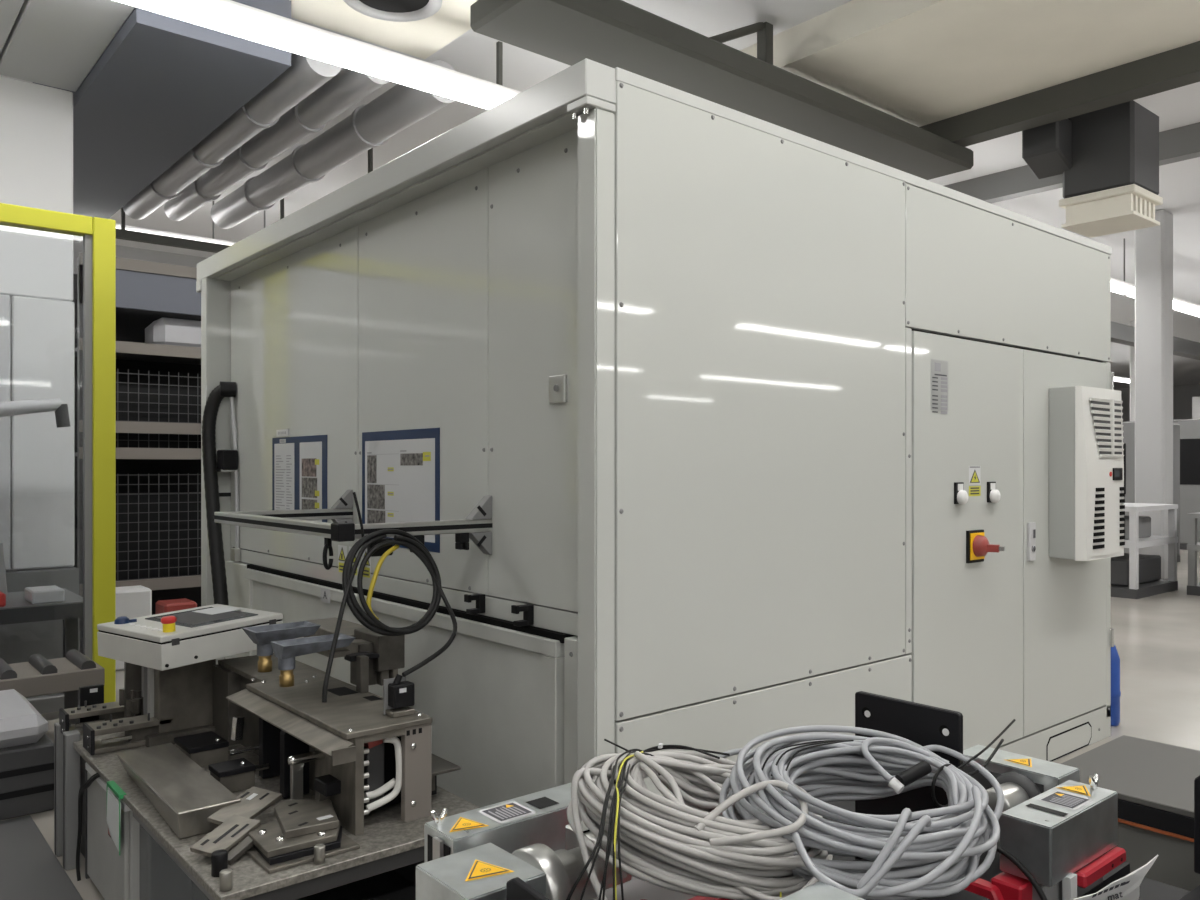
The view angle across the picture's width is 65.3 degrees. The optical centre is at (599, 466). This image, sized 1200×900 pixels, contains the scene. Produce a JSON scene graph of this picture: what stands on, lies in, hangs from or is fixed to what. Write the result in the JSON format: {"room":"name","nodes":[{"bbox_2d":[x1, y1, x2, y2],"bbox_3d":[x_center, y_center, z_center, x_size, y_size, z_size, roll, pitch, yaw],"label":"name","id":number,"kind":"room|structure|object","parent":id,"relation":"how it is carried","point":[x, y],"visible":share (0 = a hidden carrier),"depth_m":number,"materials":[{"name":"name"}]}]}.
{"room":"factory floor","nodes":[
{"label":"factory floor","id":0,"kind":"room"},
{"bbox_2d":[116,245,206,267],"bbox_3d":[-6.818,-1.050,17.114,8.300,5.400,0.200,0,0,-40],"label":"trim","id":1,"kind":"structure","parent":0,"point":[121,251],"depth_m":16.26,"materials":[{"name":"grey"}]},
{"bbox_2d":[0,0,1199,388],"bbox_3d":[12.321,-3.850,14.788,58.000,0.200,66.000,0,0,-40],"label":"ceiling","id":2,"kind":"structure","parent":0,"point":[472,53],"depth_m":11.54,"materials":[{"name":"white paint"}]},
{"bbox_2d":[0,0,134,91],"bbox_3d":[-2.659,-3.400,3.625,2.700,0.700,8.200,0,0,-40],"label":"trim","id":3,"kind":"structure","parent":2,"relation":"attached to","point":[54,43],"depth_m":6.64,"materials":[{"name":"grey paint"}]},
{"bbox_2d":[33,0,290,218],"bbox_3d":[-4.491,-3.350,8.716,1.050,0.800,5.650,0,0,-40],"label":"duct","id":4,"kind":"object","parent":2,"relation":"attached to","point":[162,84],"depth_m":7.46,"materials":[{"name":"grey metal"}]},
{"bbox_2d":[116,207,230,252],"bbox_3d":[-4.766,-3.250,12.111,4.800,1.000,0.100,0,0,-40],"label":"ceiling light","id":5,"kind":"object","parent":2,"relation":"hanging from","point":[123,234],"visible":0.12,"depth_m":11.56,"materials":[{"name":"grey metal"}]},
{"bbox_2d":[116,201,236,244],"bbox_3d":[-8.875,-3.315,9.243,10.420,0.870,0.240,0,0,-40],"label":"strip light","id":6,"kind":"object","parent":2,"relation":"hanging from","point":[118,226],"visible":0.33,"depth_m":12.03,"materials":[{"name":"white plastic"}]},
{"bbox_2d":[123,53,341,219],"bbox_3d":[-3.769,-3.070,9.029,0.340,0.340,5.300,0,0,-40],"label":"duct","id":7,"kind":"object","parent":2,"relation":"hanging from","point":[305,75],"visible":0.63,"depth_m":8.20,"materials":[{"name":"silver metal"}]},
{"bbox_2d":[164,68,388,220],"bbox_3d":[-3.432,-3.110,9.313,0.300,0.300,5.300,0,0,-40],"label":"duct","id":8,"kind":"object","parent":2,"relation":"hanging from","point":[348,87],"visible":0.84,"depth_m":8.62,"materials":[{"name":"silver metal"}]},
{"bbox_2d":[115,0,520,109],"bbox_3d":[-1.534,-3.315,6.859,8.987,0.870,0.240,0,0,-40],"label":"strip light","id":9,"kind":"object","parent":2,"relation":"hanging from","point":[231,17],"visible":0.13,"depth_m":6.49,"materials":[{"name":"white plastic"}]},
{"bbox_2d":[211,60,454,228],"bbox_3d":[-2.988,-3.150,9.686,0.380,0.380,5.300,0,0,-40],"label":"duct","id":10,"kind":"object","parent":2,"relation":"hanging from","point":[370,125],"visible":0.93,"depth_m":9.03,"materials":[{"name":"silver metal"}]},
{"bbox_2d":[291,0,477,58],"bbox_3d":[-1.596,-3.565,6.904,1.450,0.370,1.350,0,0,-40],"label":"ceiling vent","id":11,"kind":"object","parent":2,"relation":"in","point":[417,28],"visible":0.99,"depth_m":7.17,"materials":[{"name":"white metal"}]},
{"bbox_2d":[359,0,428,12],"bbox_3d":[-1.502,-3.413,6.754,0.560,0.015,0.560,0,0,-40],"label":"grille","id":12,"kind":"object","parent":11,"relation":"attached to","point":[369,6],"depth_m":6.91,"materials":[{"name":"black plastic"}]},
{"bbox_2d":[280,41,502,219],"bbox_3d":[-2.517,-3.375,10.213,0.300,0.750,5.500,0,0,-40],"label":"rods","id":13,"kind":"object","parent":2,"relation":"hanging from","point":[499,45],"visible":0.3,"depth_m":8.27,"materials":[{"name":"grey metal"}]},
{"bbox_2d":[470,0,972,179],"bbox_3d":[1.446,-3.130,8.026,5.550,0.200,0.750,0,0,-40],"label":"beam","id":14,"kind":"structure","parent":2,"relation":"attached to","point":[621,34],"depth_m":7.23,"materials":[{"name":"grey metal"}]},
{"bbox_2d":[709,22,772,64],"bbox_3d":[1.032,-3.490,7.644,1.056,0.542,0.100,0,0,-40],"label":"hanger","id":15,"kind":"object","parent":2,"relation":"hanging from","point":[764,30],"visible":0.61,"depth_m":7.89,"materials":[{"name":"grey metal"}]},
{"bbox_2d":[740,0,1199,126],"bbox_3d":[2.271,-3.600,8.948,2.200,0.300,22.000,0,0,-40],"label":"ceiling panel","id":16,"kind":"object","parent":2,"relation":"attached to","point":[919,63],"depth_m":7.72,"materials":[{"name":"beige concrete"}]},
{"bbox_2d":[919,41,1199,146],"bbox_3d":[3.209,-3.480,9.737,0.250,0.540,22.000,0,0,-40],"label":"beam","id":17,"kind":"structure","parent":2,"relation":"attached to","point":[1178,67],"depth_m":8.36,"materials":[{"name":"grey metal"}]},
{"bbox_2d":[945,122,1199,202],"bbox_3d":[5.447,-3.590,11.620,0.200,0.320,22.000,0,0,-40],"label":"beam","id":18,"kind":"structure","parent":2,"relation":"attached to","point":[1182,143],"depth_m":11.62,"materials":[{"name":"grey paint"}]},
{"bbox_2d":[1022,100,1162,237],"bbox_3d":[4.762,-3.040,9.070,0.970,1.420,0.920,0,0,-40],"label":"ventilation duct","id":19,"kind":"object","parent":2,"relation":"hanging from","point":[1107,159],"visible":0.9,"depth_m":8.89,"materials":[{"name":"grey metal"}]},
{"bbox_2d":[1114,376,1129,382],"bbox_3d":[15.232,-3.315,29.519,10.420,0.870,0.240,0,0,-40],"label":"strip light","id":20,"kind":"object","parent":2,"relation":"hanging from","point":[1116,378],"visible":0.02,"depth_m":31.22,"materials":[{"name":"white plastic"}]},
{"bbox_2d":[1111,239,1134,294],"bbox_3d":[5.405,-3.315,12.695,8.987,0.870,0.240,0,0,-40],"label":"strip light","id":21,"kind":"object","parent":2,"relation":"hanging from","point":[1118,286],"visible":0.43,"depth_m":15.21,"materials":[{"name":"white plastic"}]},
{"bbox_2d":[1127,293,1199,316],"bbox_3d":[12.344,-3.315,18.531,8.987,0.870,0.240,0,0,-40],"label":"strip light","id":22,"kind":"object","parent":2,"relation":"hanging from","point":[1181,305],"visible":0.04,"depth_m":17.02,"materials":[{"name":"white plastic"}]},
{"bbox_2d":[1,549,1199,899],"bbox_3d":[12.321,1.750,14.788,58.000,0.200,66.000,0,0,-40],"label":"floor","id":23,"kind":"structure","parent":0,"point":[1157,637],"depth_m":7.42,"materials":[{"name":"grey concrete"}]},
{"bbox_2d":[0,689,53,820],"bbox_3d":[-3.220,1.420,4.524,0.910,0.460,0.813,0,0,-40],"label":"crate","id":24,"kind":"object","parent":23,"relation":"on","point":[26,752],"visible":0.87,"depth_m":4.45,"materials":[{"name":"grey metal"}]},
{"bbox_2d":[0,76,72,213],"bbox_3d":[-5.427,-0.700,6.589,3.080,4.700,0.300,0,0,-40],"label":"wall","id":25,"kind":"structure","parent":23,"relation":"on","point":[36,120],"depth_m":7.45,"materials":[{"name":"white paint"}]},
{"bbox_2d":[0,815,82,899],"bbox_3d":[-2.599,1.644,3.428,1.140,0.012,1.620,0,0,-40],"label":"floor mat","id":26,"kind":"object","parent":23,"relation":"on","point":[30,869],"visible":1,"depth_m":3.83,"materials":[{"name":"grey rubber"}]},
{"bbox_2d":[0,649,104,724],"bbox_3d":[-3.775,1.396,5.169,1.780,0.509,0.500,0,0,-40],"label":"conveyor","id":27,"kind":"object","parent":23,"relation":"on","point":[39,675],"visible":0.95,"depth_m":5.45,"materials":[{"name":"grey metal"}]},
{"bbox_2d":[0,203,115,713],"bbox_3d":[-4.473,-0.010,5.412,3.025,3.320,0.130,0,0,-40],"label":"frame","id":28,"kind":"object","parent":23,"relation":"on","point":[58,269],"visible":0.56,"depth_m":6.16,"materials":[{"name":"yellow paint"}]},
{"bbox_2d":[116,585,151,670],"bbox_3d":[-3.958,1.325,7.694,0.450,0.650,0.300,0,0,-40],"label":"bin","id":29,"kind":"object","parent":23,"relation":"on","point":[131,601],"visible":0.26,"depth_m":7.64,"materials":[{"name":"white plastic"}]},
{"bbox_2d":[116,257,200,614],"bbox_3d":[-4.099,-0.090,8.856,1.630,3.480,0.900,0,0,-40],"label":"storage rack","id":30,"kind":"object","parent":23,"relation":"on","point":[147,292],"visible":0.19,"depth_m":8.61,"materials":[{"name":"grey metal"}]},
{"bbox_2d":[116,473,200,580],"bbox_3d":[-4.099,0.535,8.817,1.282,0.950,0.600,0,0,-40],"label":"bin","id":31,"kind":"object","parent":30,"relation":"on","point":[158,535],"visible":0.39,"depth_m":8.54,"materials":[{"name":"black plastic"}]},
{"bbox_2d":[116,369,200,448],"bbox_3d":[-4.099,-0.510,8.817,1.282,0.720,0.600,0,0,-40],"label":"bin","id":32,"kind":"object","parent":30,"relation":"on","point":[133,403],"visible":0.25,"depth_m":8.53,"materials":[{"name":"black plastic"}]},
{"bbox_2d":[116,353,200,364],"bbox_3d":[-4.093,-1.045,8.848,1.530,0.030,0.800,0,0,-40],"label":"shelf","id":33,"kind":"object","parent":30,"relation":"attached to","point":[123,358],"depth_m":8.98,"materials":[{"name":"grey metal"}]},
{"bbox_2d":[145,318,200,346],"bbox_3d":[-3.923,-1.225,8.933,0.700,0.310,0.450,0,0,-40],"label":"box","id":34,"kind":"object","parent":30,"relation":"on","point":[165,331],"visible":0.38,"depth_m":8.67,"materials":[{"name":"white cardboard"}]},
{"bbox_2d":[156,598,196,613],"bbox_3d":[-3.697,1.410,8.175,0.270,0.480,0.300,0,0,-40],"label":"bin","id":35,"kind":"object","parent":23,"relation":"on","point":[162,606],"visible":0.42,"depth_m":8.09,"materials":[{"name":"red plastic"}]},
{"bbox_2d":[54,722,479,899],"bbox_3d":[-1.351,1.372,3.539,0.905,0.555,2.108,0,0,-40],"label":"workbench","id":36,"kind":"object","parent":23,"relation":"on","point":[153,863],"visible":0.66,"depth_m":3.17,"materials":[{"name":"grey paint"}]},
{"bbox_2d":[76,772,99,880],"bbox_3d":[-1.971,1.389,3.603,0.042,0.502,0.329,0,0,-45],"label":"lead","id":37,"kind":"object","parent":36,"relation":"hanging from","point":[94,777],"visible":0.95,"depth_m":3.69,"materials":[{"name":"black rubber"}]},
{"bbox_2d":[59,701,123,734],"bbox_3d":[-2.131,1.065,4.056,0.359,0.122,0.131,0,0,-40],"label":"conveyor finger","id":38,"kind":"object","parent":36,"relation":"on","point":[104,710],"visible":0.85,"depth_m":3.99,"materials":[{"name":"metal"}]},
{"bbox_2d":[79,684,103,722],"bbox_3d":[-2.238,1.046,4.125,0.095,0.166,0.030,0,0,-40],"label":"sensor box","id":39,"kind":"object","parent":36,"relation":"on","point":[93,694],"visible":0.64,"depth_m":4.11,"materials":[{"name":"black plastic"}]},
{"bbox_2d":[107,780,125,855],"bbox_3d":[-1.699,1.230,3.291,0.023,0.206,0.183,0,0,-40],"label":"document sleeve","id":40,"kind":"object","parent":36,"relation":"hanging from","point":[113,805],"visible":1,"depth_m":3.27,"materials":[{"name":"white"}]},
{"bbox_2d":[83,713,170,754],"bbox_3d":[-1.921,1.065,3.807,0.305,0.122,0.144,0,0,-40],"label":"conveyor finger","id":41,"kind":"object","parent":36,"relation":"on","point":[136,728],"visible":0.92,"depth_m":3.76,"materials":[{"name":"metal"}]},
{"bbox_2d":[119,688,142,717],"bbox_3d":[-1.975,1.023,3.978,0.157,0.170,0.090,0,0,40],"label":"mechanism","id":42,"kind":"object","parent":36,"relation":"on","point":[134,705],"visible":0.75,"depth_m":3.93,"materials":[{"name":"metal"}]},
{"bbox_2d":[124,659,215,746],"bbox_3d":[-1.799,0.955,3.962,0.313,0.347,0.326,0,0,-40],"label":"pedestal","id":43,"kind":"object","parent":36,"relation":"on","point":[183,695],"visible":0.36,"depth_m":3.89,"materials":[{"name":"metal"}]},
{"bbox_2d":[97,604,282,670],"bbox_3d":[-1.674,0.668,3.850,0.488,0.187,0.535,0,0,36],"label":"control box","id":44,"kind":"object","parent":43,"relation":"on","point":[174,639],"visible":0.97,"depth_m":3.68,"materials":[{"name":"paint"}]},
{"bbox_2d":[192,606,241,614],"bbox_3d":[-1.631,0.611,4.001,0.150,0.007,0.150,0,0,36],"label":"paper note","id":45,"kind":"object","parent":44,"relation":"on","point":[221,609],"visible":1,"depth_m":4.00,"materials":[{"name":"grey paper"}]},
{"bbox_2d":[116,743,240,838],"bbox_3d":[-1.449,1.086,3.189,0.201,0.082,0.783,0,0,-40],"label":"cover","id":46,"kind":"object","parent":36,"relation":"on","point":[184,794],"visible":0.88,"depth_m":3.07,"materials":[{"name":"silver metal"}]},
{"bbox_2d":[174,731,228,766],"bbox_3d":[-1.534,1.084,3.604,0.146,0.088,0.196,0,0,-40],"label":"block","id":47,"kind":"object","parent":36,"relation":"on","point":[205,749],"visible":0.89,"depth_m":3.55,"materials":[{"name":"metal"}]},
{"bbox_2d":[211,849,227,876],"bbox_3d":[-1.055,1.098,2.598,0.042,0.061,0.042,0,0,-40],"label":"buffer","id":48,"kind":"object","parent":36,"relation":"on","point":[219,858],"visible":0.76,"depth_m":2.58,"materials":[{"name":"black plastic"}]},
{"bbox_2d":[219,869,232,891],"bbox_3d":[-1.000,1.104,2.505,0.032,0.049,0.032,0,0,-40],"label":"pin","id":49,"kind":"object","parent":36,"relation":"on","point":[225,875],"visible":1,"depth_m":2.49,"materials":[{"name":"silver metal"}]},
{"bbox_2d":[208,758,254,791],"bbox_3d":[-1.296,1.084,3.298,0.125,0.088,0.114,0,0,-40],"label":"block","id":50,"kind":"object","parent":36,"relation":"on","point":[235,775],"visible":0.91,"depth_m":3.27,"materials":[{"name":"metal"}]},
{"bbox_2d":[190,786,281,864],"bbox_3d":[-1.087,1.082,2.844,0.220,0.093,0.349,0,0,22],"label":"fixture plate","id":51,"kind":"object","parent":36,"relation":"on","point":[236,828],"depth_m":2.80,"materials":[{"name":"metal"}]},
{"bbox_2d":[238,800,359,873],"bbox_3d":[-0.914,1.092,2.832,0.307,0.073,0.354,0,0,-40],"label":"fixture plate","id":52,"kind":"object","parent":36,"relation":"on","point":[269,841],"depth_m":2.75,"materials":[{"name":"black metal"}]},
{"bbox_2d":[314,844,324,864],"bbox_3d":[-0.800,1.104,2.673,0.031,0.049,0.031,0,0,-40],"label":"pin","id":53,"kind":"object","parent":36,"relation":"on","point":[319,849],"visible":1,"depth_m":2.66,"materials":[{"name":"silver metal"}]},
{"bbox_2d":[213,653,432,835],"bbox_3d":[-1.113,0.966,3.421,0.422,0.326,1.452,0,0,-40],"label":"machine fixture","id":54,"kind":"object","parent":36,"relation":"on","point":[357,757],"visible":0.97,"depth_m":3.07,"materials":[{"name":"metal"}]},
{"bbox_2d":[304,617,404,692],"bbox_3d":[-1.024,0.740,3.664,0.299,0.234,0.707,0,0,-40],"label":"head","id":55,"kind":"object","parent":54,"relation":"on","point":[373,657],"visible":0.69,"depth_m":3.47},
{"bbox_2d":[242,621,320,672],"bbox_3d":[-1.172,0.666,3.450,0.245,0.158,0.136,0,0,-40],"label":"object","id":56,"kind":"object","parent":55,"relation":"attached to","point":[262,636],"visible":0.97,"depth_m":3.40,"materials":[{"name":"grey metal"}]},
{"bbox_2d":[270,633,355,686],"bbox_3d":[-1.020,0.691,3.338,0.265,0.152,0.122,0,0,-40],"label":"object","id":57,"kind":"object","parent":55,"relation":"attached to","point":[286,651],"visible":0.99,"depth_m":3.27,"materials":[{"name":"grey metal"}]},
{"bbox_2d":[383,674,414,717],"bbox_3d":[-0.655,0.742,3.063,0.084,0.133,0.061,0,0,-40],"label":"connector","id":58,"kind":"object","parent":54,"relation":"on","point":[398,693],"visible":1,"depth_m":3.05,"materials":[{"name":"black plastic"}]},
{"bbox_2d":[432,754,460,794],"bbox_3d":[-0.622,1.076,3.255,0.156,0.104,0.272,0,0,-40],"label":"tray","id":59,"kind":"object","parent":36,"relation":"on","point":[440,765],"visible":0.28,"depth_m":3.21,"materials":[{"name":"metal"}]},
{"bbox_2d":[196,58,1113,807],"bbox_3d":[0.277,0.150,5.920,4.172,3.000,4.228,0,0,-40],"label":"enclosure","id":60,"kind":"object","parent":23,"relation":"on","point":[752,413],"visible":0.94,"depth_m":3.90,"materials":[{"name":"white metal"}]},
{"bbox_2d":[202,381,240,605],"bbox_3d":[-2.354,0.279,5.888,0.201,1.658,0.502,0,0,-33],"label":"flexible hose","id":61,"kind":"object","parent":60,"relation":"attached to","point":[227,460],"visible":0.89,"depth_m":5.96,"materials":[{"name":"black rubber"}]},
{"bbox_2d":[276,429,288,436],"bbox_3d":[-1.845,-0.198,5.447,0.007,0.040,0.180,0,0,-40],"label":"paper label","id":62,"kind":"object","parent":60,"relation":"attached to","point":[284,432],"visible":1,"depth_m":5.44,"materials":[{"name":"grey paper"}]},
{"bbox_2d":[272,435,326,522],"bbox_3d":[-1.700,0.082,5.276,0.005,0.507,0.772,0,0,-40],"label":"notice board","id":63,"kind":"object","parent":60,"relation":"attached to","point":[299,464],"visible":0.89,"depth_m":5.25,"materials":[{"name":"white paper"}]},
{"bbox_2d":[302,458,315,476],"bbox_3d":[-1.602,0.003,5.157,0.001,0.100,0.200,0,0,-40],"label":"photo","id":64,"kind":"object","parent":63,"relation":"attached to","point":[308,465],"depth_m":5.16},
{"bbox_2d":[302,499,316,509],"bbox_3d":[-1.599,0.228,5.154,0.001,0.100,0.210,0,0,-40],"label":"photo","id":65,"kind":"object","parent":63,"relation":"attached to","point":[306,503],"depth_m":5.16},
{"bbox_2d":[302,477,316,497],"bbox_3d":[-1.599,0.113,5.154,0.001,0.110,0.210,0,0,-40],"label":"photo","id":66,"kind":"object","parent":63,"relation":"attached to","point":[309,485],"depth_m":5.15},
{"bbox_2d":[338,545,346,571],"bbox_3d":[-1.331,0.477,4.837,0.003,0.145,0.105,0,0,-40],"label":"warning sign","id":67,"kind":"object","parent":60,"relation":"attached to","point":[342,550],"visible":0.76,"depth_m":4.84,"materials":[{"name":"yellow paper"}]},
{"bbox_2d":[214,490,492,569],"bbox_3d":[-1.111,0.249,4.065,0.661,0.268,1.400,0,0,-40],"label":"support bracket","id":68,"kind":"object","parent":60,"relation":"attached to","point":[477,526],"visible":0.9,"depth_m":3.72,"materials":[{"name":"silver metal"}]},
{"bbox_2d":[322,492,456,702],"bbox_3d":[-0.708,0.430,3.281,0.384,0.682,0.465,0,0,3],"label":"cable loop","id":69,"kind":"object","parent":68,"relation":"hanging from","point":[368,619],"visible":1,"depth_m":3.32,"materials":[{"name":"black rubber"}]},
{"bbox_2d":[349,546,357,574],"bbox_3d":[-1.247,0.477,4.737,0.003,0.145,0.105,0,0,-40],"label":"warning sign","id":70,"kind":"object","parent":60,"relation":"attached to","point":[349,546],"visible":0.21,"depth_m":4.72,"materials":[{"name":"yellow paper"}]},
{"bbox_2d":[361,549,370,577],"bbox_3d":[-1.157,0.477,4.630,0.003,0.145,0.105,0,0,-40],"label":"warning sign","id":71,"kind":"object","parent":60,"relation":"attached to","point":[367,571],"visible":0.46,"depth_m":4.62,"materials":[{"name":"yellow paper"}]},
{"bbox_2d":[362,428,439,552],"bbox_3d":[-0.942,0.102,4.375,0.005,0.547,0.752,0,0,-40],"label":"notice board","id":72,"kind":"object","parent":60,"relation":"attached to","point":[401,468],"visible":0.9,"depth_m":4.34,"materials":[{"name":"white paper"}]},
{"bbox_2d":[367,455,376,482],"bbox_3d":[-1.115,0.011,4.578,0.001,0.135,0.100,0,0,-40],"label":"photo","id":73,"kind":"object","parent":72,"relation":"attached to","point":[371,459],"depth_m":4.58},
{"bbox_2d":[367,510,384,523],"bbox_3d":[-1.086,0.257,4.544,0.001,0.093,0.190,0,0,-40],"label":"photo","id":74,"kind":"object","parent":72,"relation":"attached to","point":[373,516],"depth_m":4.55},
{"bbox_2d":[367,484,384,508],"bbox_3d":[-1.087,0.144,4.545,0.001,0.117,0.185,0,0,-40],"label":"photo","id":75,"kind":"object","parent":72,"relation":"attached to","point":[375,493],"depth_m":4.54},
{"bbox_2d":[400,453,422,464],"bbox_3d":[-0.860,-0.035,4.276,0.001,0.055,0.210,0,0,-40],"label":"photo","id":76,"kind":"object","parent":72,"relation":"attached to","point":[410,458],"depth_m":4.28},
{"bbox_2d":[954,482,967,503],"bbox_3d":[1.762,0.128,4.562,0.074,0.107,0.042,0,0,-40],"label":"light","id":77,"kind":"object","parent":60,"relation":"attached to","point":[960,495],"depth_m":4.55,"materials":[{"name":"plastic"}]},
{"bbox_2d":[966,529,1004,562],"bbox_3d":[1.911,0.395,4.623,0.150,0.160,0.140,0,0,-40],"label":"switch","id":78,"kind":"object","parent":60,"relation":"attached to","point":[978,546],"depth_m":4.62,"materials":[{"name":"red plastic"}]},
{"bbox_2d":[987,482,1000,502],"bbox_3d":[2.007,0.128,4.768,0.074,0.107,0.042,0,0,-40],"label":"light","id":79,"kind":"object","parent":60,"relation":"attached to","point":[993,495],"depth_m":4.75,"materials":[{"name":"plastic"}]},
{"bbox_2d":[1049,386,1124,560],"bbox_3d":[2.768,0.035,5.302,0.557,0.950,0.204,0,0,-40],"label":"air conditioning unit","id":80,"kind":"object","parent":60,"relation":"attached to","point":[1086,457],"visible":1,"depth_m":5.16,"materials":[{"name":"grey metal"}]},
{"bbox_2d":[1091,401,1121,453],"bbox_3d":[2.842,-0.220,5.252,0.415,0.310,0.012,0,0,-40],"label":"grille","id":81,"kind":"object","parent":80,"relation":"attached to","point":[1106,416],"depth_m":5.24,"materials":[{"name":"grey metal"}]},
{"bbox_2d":[773,791,1189,899],"bbox_3d":[0.359,1.220,1.558,1.380,0.860,1.050,0,0,-40],"label":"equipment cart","id":82,"kind":"object","parent":23,"relation":"on","point":[1149,889],"visible":0.08,"depth_m":1.76,"materials":[{"name":"black metal"}]},
{"bbox_2d":[416,739,853,899],"bbox_3d":[0.130,0.628,1.478,0.710,0.324,0.708,0,0,-40],"label":"motor","id":83,"kind":"object","parent":82,"relation":"on","point":[526,847],"depth_m":1.42,"materials":[{"name":"grey metal"}]},
{"bbox_2d":[780,881,864,899],"bbox_3d":[0.294,0.681,1.218,0.122,0.217,0.113,0,0,-40],"label":"motor","id":84,"kind":"object","parent":82,"relation":"on","point":[819,890],"visible":1,"depth_m":1.26,"materials":[{"name":"grey metal"}]},
{"bbox_2d":[859,859,989,899],"bbox_3d":[0.480,0.752,1.562,0.250,0.075,0.240,0,0,-40],"label":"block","id":85,"kind":"object","parent":82,"relation":"on","point":[964,894],"visible":0.05,"depth_m":1.56,"materials":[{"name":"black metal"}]},
{"bbox_2d":[853,691,1129,899],"bbox_3d":[0.754,0.610,1.780,0.450,0.360,0.368,0,0,-40],"label":"motor","id":86,"kind":"object","parent":82,"relation":"on","point":[1060,827],"visible":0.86,"depth_m":1.68,"materials":[{"name":"grey metal"}]},
{"bbox_2d":[697,719,1015,899],"bbox_3d":[0.444,0.556,1.586,0.593,0.204,0.490,0,0,-40],"label":"cable coil","id":87,"kind":"object","parent":86,"relation":"attached to","point":[946,850],"visible":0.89,"depth_m":1.45,"materials":[{"name":"grey plastic"}]},
{"bbox_2d":[996,845,1047,899],"bbox_3d":[0.696,0.717,1.594,0.037,0.143,0.190,0,0,-29],"label":"lead","id":88,"kind":"object","parent":86,"relation":"hanging from","point":[999,849],"visible":0.62,"depth_m":1.58,"materials":[{"name":"black rubber"}]},
{"bbox_2d":[1073,855,1157,899],"bbox_3d":[0.844,0.705,1.536,0.139,0.139,0.035,0,0,-2],"label":"printed sheet","id":89,"kind":"object","parent":82,"relation":"on","point":[1126,887],"visible":1,"depth_m":1.53,"materials":[{"name":"white paper"}]},
{"bbox_2d":[1111,645,1120,725],"bbox_3d":[3.255,1.363,6.039,0.178,0.575,0.178,0,0,-40],"label":"drum","id":90,"kind":"object","parent":23,"relation":"on","point":[1115,659],"visible":0.27,"depth_m":5.96,"materials":[{"name":"blue plastic"}]},
{"bbox_2d":[1061,735,1199,890],"bbox_3d":[2.012,1.225,1.837,0.552,0.850,2.050,0,0,-40],"label":"bench","id":91,"kind":"object","parent":23,"relation":"on","point":[1153,781],"visible":0.58,"depth_m":2.29,"materials":[{"name":"grey metal"}]},
{"bbox_2d":[1111,503,1177,598],"bbox_3d":[6.909,1.075,12.523,1.400,1.150,1.000,0,0,-40],"label":"stand","id":92,"kind":"object","parent":23,"relation":"on","point":[1134,575],"visible":0.48,"depth_m":12.11,"materials":[{"name":"grey metal"}]},
{"bbox_2d":[1122,421,1179,561],"bbox_3d":[9.049,0.450,16.340,1.610,2.400,1.412,0,0,-40],"label":"machine","id":93,"kind":"object","parent":23,"relation":"on","point":[1128,428],"visible":0.21,"depth_m":15.52,"materials":[{"name":"grey metal"}]},
{"bbox_2d":[1127,419,1199,549],"bbox_3d":[12.364,0.350,19.390,2.010,2.600,2.012,0,0,-40],"label":"machine","id":94,"kind":"object","parent":23,"relation":"on","point":[1189,428],"visible":0.12,"depth_m":18.62,"materials":[{"name":"grey metal"}]},
{"bbox_2d":[1178,885,1199,899],"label":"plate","id":95,"kind":"object","parent":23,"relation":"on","point":[1193,894],"depth_m":1.42,"materials":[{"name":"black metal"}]},
{"bbox_2d":[1187,512,1199,595],"bbox_3d":[8.447,1.125,12.248,1.500,1.050,0.900,0,0,-40],"label":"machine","id":96,"kind":"object","parent":23,"relation":"on","point":[1193,588],"visible":1,"depth_m":12.07,"materials":[{"name":"grey metal"}]},
{"bbox_2d":[1194,776,1199,873],"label":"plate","id":97,"kind":"object","parent":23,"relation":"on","point":[1197,780],"depth_m":1.49,"materials":[{"name":"black metal"}]},
{"bbox_2d":[1130,321,1134,420],"bbox_3d":[13.975,-1.050,24.085,0.500,5.400,0.500,0,0,-40],"label":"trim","id":98,"kind":"structure","parent":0,"point":[1132,323],"depth_m":24.06,"materials":[{"name":"white metal"}]},
{"bbox_2d":[1135,209,1172,579],"bbox_3d":[8.196,-1.050,13.866,0.400,5.400,0.400,0,0,-40],"label":"column","id":99,"kind":"structure","parent":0,"point":[1153,245],"depth_m":13.71,"materials":[{"name":"grey paint"}]},
{"bbox_2d":[1111,321,1199,359],"bbox_3d":[10.996,-2.975,20.403,20.800,0.350,0.300,0,0,-40],"label":"beam","id":100,"kind":"structure","parent":0,"point":[1124,334],"depth_m":22.59,"materials":[{"name":"grey paint"}]},
{"bbox_2d":[1114,384,1199,421],"bbox_3d":[34.591,-1.050,33.519,0.200,5.400,66.000,0,0,-40],"label":"wall","id":101,"kind":"structure","parent":0,"point":[1182,394],"depth_m":42.93,"materials":[{"name":"grey paint"}]},
{"bbox_2d":[1192,397,1199,418],"bbox_3d":[18.481,-0.100,21.602,0.200,3.500,8.500,0,0,-40],"label":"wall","id":102,"kind":"structure","parent":0,"point":[1195,400],"depth_m":24.72,"materials":[{"name":"white paint"}]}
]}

